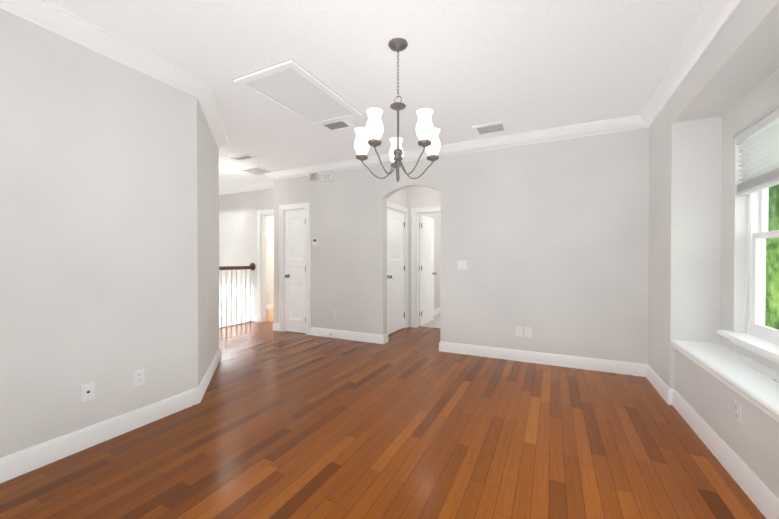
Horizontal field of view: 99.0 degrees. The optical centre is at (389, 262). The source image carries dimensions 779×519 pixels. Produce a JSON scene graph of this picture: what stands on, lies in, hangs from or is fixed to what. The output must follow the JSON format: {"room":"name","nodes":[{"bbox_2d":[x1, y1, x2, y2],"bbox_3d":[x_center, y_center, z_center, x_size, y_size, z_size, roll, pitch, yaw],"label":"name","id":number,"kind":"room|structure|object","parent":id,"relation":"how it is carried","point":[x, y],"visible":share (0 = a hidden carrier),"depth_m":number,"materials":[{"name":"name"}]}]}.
{"room":"empty living room","nodes":[
{"label":"empty living room","id":0,"kind":"room"},
{"bbox_2d":[0,9,218,457],"bbox_3d":[-4.563,0.699,2.970,5.300,4.460,4.330,0,1,26],"label":"wall","id":1,"kind":"structure","parent":0,"point":[109,226],"depth_m":2.23,"materials":[{"name":"beige paint"}]},
{"bbox_2d":[81,381,94,402],"bbox_3d":[-1.988,0.850,2.193,0.010,0.116,0.072,0,1,26],"label":"electrical outlet plate","id":2,"kind":"object","parent":1,"relation":"attached to","point":[87,391],"depth_m":2.19,"materials":[{"name":"white plastic"}]},
{"bbox_2d":[133,368,143,386],"bbox_3d":[-1.856,0.847,2.462,0.010,0.116,0.072,0,1,26],"label":"electrical outlet plate","id":3,"kind":"object","parent":1,"relation":"attached to","point":[138,375],"depth_m":2.46,"materials":[{"name":"white plastic"}]},
{"bbox_2d":[0,0,741,194],"bbox_3d":[-1.809,-1.472,2.709,7.460,0.112,6.320,0,1,26],"label":"crown molding","id":4,"kind":"structure","parent":1,"relation":"attached to","point":[711,19],"depth_m":2.66,"materials":[{"name":"white"}]},
{"bbox_2d":[219,188,273,325],"bbox_3d":[-3.463,0.665,6.941,3.780,4.460,0.450,0,1,26],"label":"wall","id":5,"kind":"structure","parent":0,"point":[237,229],"depth_m":6.86,"materials":[{"name":"beige paint"}]},
{"bbox_2d":[257,209,273,321],"bbox_3d":[-2.211,0.070,6.491,0.876,2.218,0.146,0,1,26],"label":"door frame","id":6,"kind":"structure","parent":5,"relation":"attached to","point":[261,273],"depth_m":6.61,"materials":[{"name":"white wood"}]},
{"bbox_2d":[279,203,309,334],"bbox_3d":[-1.576,0.097,5.673,0.656,2.178,0.156,0,1,26],"label":"trim","id":7,"kind":"structure","parent":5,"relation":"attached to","point":[282,318],"depth_m":5.72,"materials":[{"name":"white wood"}]},
{"bbox_2d":[285,210,305,332],"bbox_3d":[-1.597,0.143,5.625,0.456,2.062,0.118,0,1,26],"label":"closet door","id":8,"kind":"structure","parent":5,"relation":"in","point":[295,273],"depth_m":5.64,"materials":[{"name":"white paint"}]},
{"bbox_2d":[266,216,273,303],"bbox_3d":[-2.669,-0.214,9.122,0.120,2.740,4.180,0,1,26],"label":"wall","id":9,"kind":"structure","parent":0,"point":[269,259],"depth_m":8.30,"materials":[{"name":"beige paint"}]},
{"bbox_2d":[0,303,778,518],"bbox_3d":[-0.786,1.129,4.558,7.290,0.134,10.500,0,1,26],"label":"baseboard","id":10,"kind":"structure","parent":9,"relation":"attached to","point":[764,499],"depth_m":2.46,"materials":[{"name":"white wood"}]},
{"bbox_2d":[267,309,273,321],"bbox_3d":[-1.317,1.158,8.404,2.950,0.008,4.060,0,1,26],"label":"floor","id":11,"kind":"structure","parent":0,"point":[270,315],"depth_m":7.36,"materials":[{"name":"beige"}]},
{"bbox_2d":[47,0,706,187],"bbox_3d":[-1.254,-1.608,4.930,9.500,0.120,10.800,0,1,26],"label":"ceiling","id":12,"kind":"structure","parent":0,"point":[517,66],"depth_m":2.46,"materials":[{"name":"white paint"}]},
{"bbox_2d":[230,154,256,160],"bbox_3d":[-2.139,-1.541,4.875,0.360,0.012,0.160,0,1,26],"label":"ceiling vent","id":13,"kind":"object","parent":12,"relation":"in","point":[243,157],"depth_m":4.88,"materials":[{"name":"white metal"}]},
{"bbox_2d":[236,166,275,175],"bbox_3d":[-2.225,-1.548,5.607,0.480,0.012,0.440,0,1,26],"label":"ceiling vent","id":14,"kind":"object","parent":12,"relation":"in","point":[255,170],"depth_m":5.58,"materials":[{"name":"white metal"}]},
{"bbox_2d":[233,59,361,125],"bbox_3d":[-0.792,-1.521,3.090,0.640,0.022,1.030,0,1,26],"label":"attic hatch","id":15,"kind":"object","parent":12,"relation":"attached to","point":[293,87],"depth_m":2.98,"materials":[{"name":"white"}]},
{"bbox_2d":[320,119,353,131],"bbox_3d":[-0.589,-1.531,3.708,0.310,0.012,0.230,0,1,26],"label":"ceiling vent","id":16,"kind":"object","parent":12,"relation":"in","point":[343,124],"visible":0.96,"depth_m":3.71,"materials":[{"name":"white metal"}]},
{"bbox_2d":[354,38,440,181],"bbox_3d":[0.042,-1.044,2.313,0.622,0.962,0.620,0,1,26],"label":"chandelier","id":17,"kind":"object","parent":12,"relation":"hanging from","point":[427,132],"visible":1,"depth_m":2.30,"materials":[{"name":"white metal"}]},
{"bbox_2d":[472,121,508,136],"bbox_3d":[1.159,-1.532,3.810,0.360,0.012,0.310,0,1,26],"label":"ceiling vent","id":18,"kind":"object","parent":12,"relation":"in","point":[491,128],"depth_m":3.80,"materials":[{"name":"white metal"}]},
{"bbox_2d":[0,321,765,518],"bbox_3d":[-0.086,1.257,4.383,6.900,0.120,10.800,0,1,26],"label":"floor","id":19,"kind":"structure","parent":0,"point":[409,423],"depth_m":2.17,"materials":[{"name":"brown wood"}]},
{"bbox_2d":[219,263,254,327],"bbox_3d":[-3.173,0.559,5.873,0.164,1.250,1.869,0,1,26],"label":"balustrade railing","id":20,"kind":"object","parent":19,"relation":"on","point":[251,266],"visible":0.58,"depth_m":6.34,"materials":[{"name":"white wood"}]},
{"bbox_2d":[387,188,407,211],"bbox_3d":[0.017,-0.184,5.628,0.120,2.740,1.170,0,1,26],"label":"wall","id":21,"kind":"structure","parent":0,"point":[400,198],"depth_m":5.84,"materials":[{"name":"beige paint"}]},
{"bbox_2d":[387,208,404,333],"bbox_3d":[0.119,0.142,5.700,0.118,2.062,0.736,0,1,26],"label":"door","id":22,"kind":"structure","parent":21,"relation":"in","point":[395,270],"depth_m":5.70,"materials":[{"name":"white paint"}]},
{"bbox_2d":[387,201,407,327],"bbox_3d":[0.075,0.096,5.719,0.146,2.178,0.936,0,1,26],"label":"door frame","id":23,"kind":"structure","parent":21,"relation":"attached to","point":[393,206],"depth_m":6.04,"materials":[{"name":"white wood"}]},
{"bbox_2d":[408,186,440,326],"bbox_3d":[0.853,-0.187,5.948,1.340,2.740,0.140,0,1,26],"label":"wall","id":24,"kind":"structure","parent":0,"point":[409,198],"depth_m":6.07,"materials":[{"name":"beige paint"}]},
{"bbox_2d":[411,206,440,327],"bbox_3d":[0.858,0.094,5.959,0.936,2.178,0.172,0,1,26],"label":"door frame","id":25,"kind":"structure","parent":24,"relation":"attached to","point":[415,213],"depth_m":6.08,"materials":[{"name":"white wood"}]},
{"bbox_2d":[419,215,435,325],"bbox_3d":[0.736,0.136,6.497,0.179,2.062,0.736,0,1,26],"label":"door","id":26,"kind":"structure","parent":24,"relation":"in","point":[426,269],"depth_m":6.43,"materials":[{"name":"white paint"}]},
{"bbox_2d":[419,313,439,327],"bbox_3d":[2.487,1.171,6.907,3.100,0.008,3.000,0,1,26],"label":"floor","id":27,"kind":"structure","parent":0,"point":[435,323],"depth_m":6.43,"materials":[{"name":"grey"}]},
{"bbox_2d":[419,213,440,321],"bbox_3d":[0.844,-0.198,7.200,0.120,2.740,2.100,0,1,26],"label":"wall","id":28,"kind":"structure","parent":0,"point":[436,217],"depth_m":7.48,"materials":[{"name":"beige paint"}]},
{"bbox_2d":[274,127,648,363],"bbox_3d":[0.378,-0.176,4.728,5.300,2.740,0.130,0,1,26],"label":"wall","id":29,"kind":"structure","parent":0,"point":[548,241],"depth_m":4.09,"materials":[{"name":"beige paint"}]},
{"bbox_2d":[312,238,318,244],"bbox_3d":[-1.203,-0.344,5.413,0.135,0.107,0.028,0,1,26],"label":"thermostat","id":30,"kind":"object","parent":29,"relation":"attached to","point":[315,241],"visible":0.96,"depth_m":5.40,"materials":[{"name":"white plastic"}]},
{"bbox_2d":[309,171,333,181],"bbox_3d":[-1.101,-1.379,5.344,0.463,0.155,0.046,0,1,26],"label":"door chime","id":31,"kind":"object","parent":29,"relation":"attached to","point":[327,176],"visible":1,"depth_m":5.29,"materials":[{"name":"beige plastic"}]},
{"bbox_2d":[458,260,466,269],"bbox_3d":[0.957,0.028,4.366,0.118,0.118,0.013,0,1,26],"label":"switch plate","id":32,"kind":"object","parent":29,"relation":"attached to","point":[462,264],"visible":0.73,"depth_m":4.35,"materials":[{"name":"white plastic"}]},
{"bbox_2d":[516,327,521,336],"bbox_3d":[1.586,0.840,4.066,0.072,0.116,0.011,0,1,26],"label":"electrical outlet plate","id":33,"kind":"object","parent":29,"relation":"attached to","point":[518,329],"depth_m":4.06,"materials":[{"name":"white plastic"}]},
{"bbox_2d":[525,327,531,336],"bbox_3d":[1.678,0.841,4.021,0.072,0.116,0.011,0,1,26],"label":"electrical outlet plate","id":34,"kind":"object","parent":29,"relation":"attached to","point":[528,331],"depth_m":4.02,"materials":[{"name":"white plastic"}]},
{"bbox_2d":[648,0,778,498],"bbox_3d":[1.688,-0.142,0.823,0.490,2.740,5.990,0,1,26],"label":"wall","id":35,"kind":"structure","parent":0,"point":[726,90],"depth_m":2.64,"materials":[{"name":"beige paint"}]},
{"bbox_2d":[671,340,778,422],"bbox_3d":[1.818,0.698,1.284,0.318,0.057,3.320,0,1,26],"label":"window seat","id":36,"kind":"object","parent":35,"relation":"attached to","point":[727,366],"visible":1,"depth_m":2.03,"materials":[{"name":"white wood"}]},
{"bbox_2d":[733,399,741,424],"bbox_3d":[1.950,0.835,1.866,0.011,0.116,0.072,0,1,26],"label":"electrical outlet plate","id":37,"kind":"object","parent":35,"relation":"attached to","point":[737,411],"depth_m":1.85,"materials":[{"name":"white plastic"}]},
{"bbox_2d":[717,330,778,363],"bbox_3d":[1.977,0.575,1.250,0.149,0.085,2.920,0,1,26],"label":"window sill","id":38,"kind":"structure","parent":35,"relation":"attached to","point":[769,350],"depth_m":2.20,"materials":[{"name":"white wood"}]},
{"bbox_2d":[733,194,778,382],"bbox_3d":[2.359,0.085,2.106,0.136,1.153,0.661,0,1,26],"label":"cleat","id":39,"kind":"object","parent":35,"relation":"attached to","point":[776,380],"visible":1,"depth_m":2.37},
{"bbox_2d":[733,104,778,195],"bbox_3d":[2.422,-0.728,2.086,0.077,0.460,0.887,0,1,26],"label":"window blind","id":40,"kind":"object","parent":35,"relation":"attached to","point":[757,139],"visible":1,"depth_m":2.23,"materials":[{"name":"white fabric"}]},
{"bbox_2d":[747,186,778,344],"bbox_3d":[2.056,-0.205,1.204,0.135,1.500,2.800,0,1,26],"label":"window frames","id":41,"kind":"structure","parent":35,"relation":"in","point":[758,225],"depth_m":2.40,"materials":[{"name":"white wood"}]},
{"label":"outside","id":42,"kind":"structure","parent":0,"visible":0},
{"bbox_2d":[765,184,778,329],"bbox_3d":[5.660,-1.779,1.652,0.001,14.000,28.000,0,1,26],"label":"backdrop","id":43,"kind":"structure","parent":42,"point":[773,282],"depth_m":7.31,"materials":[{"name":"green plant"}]}
]}

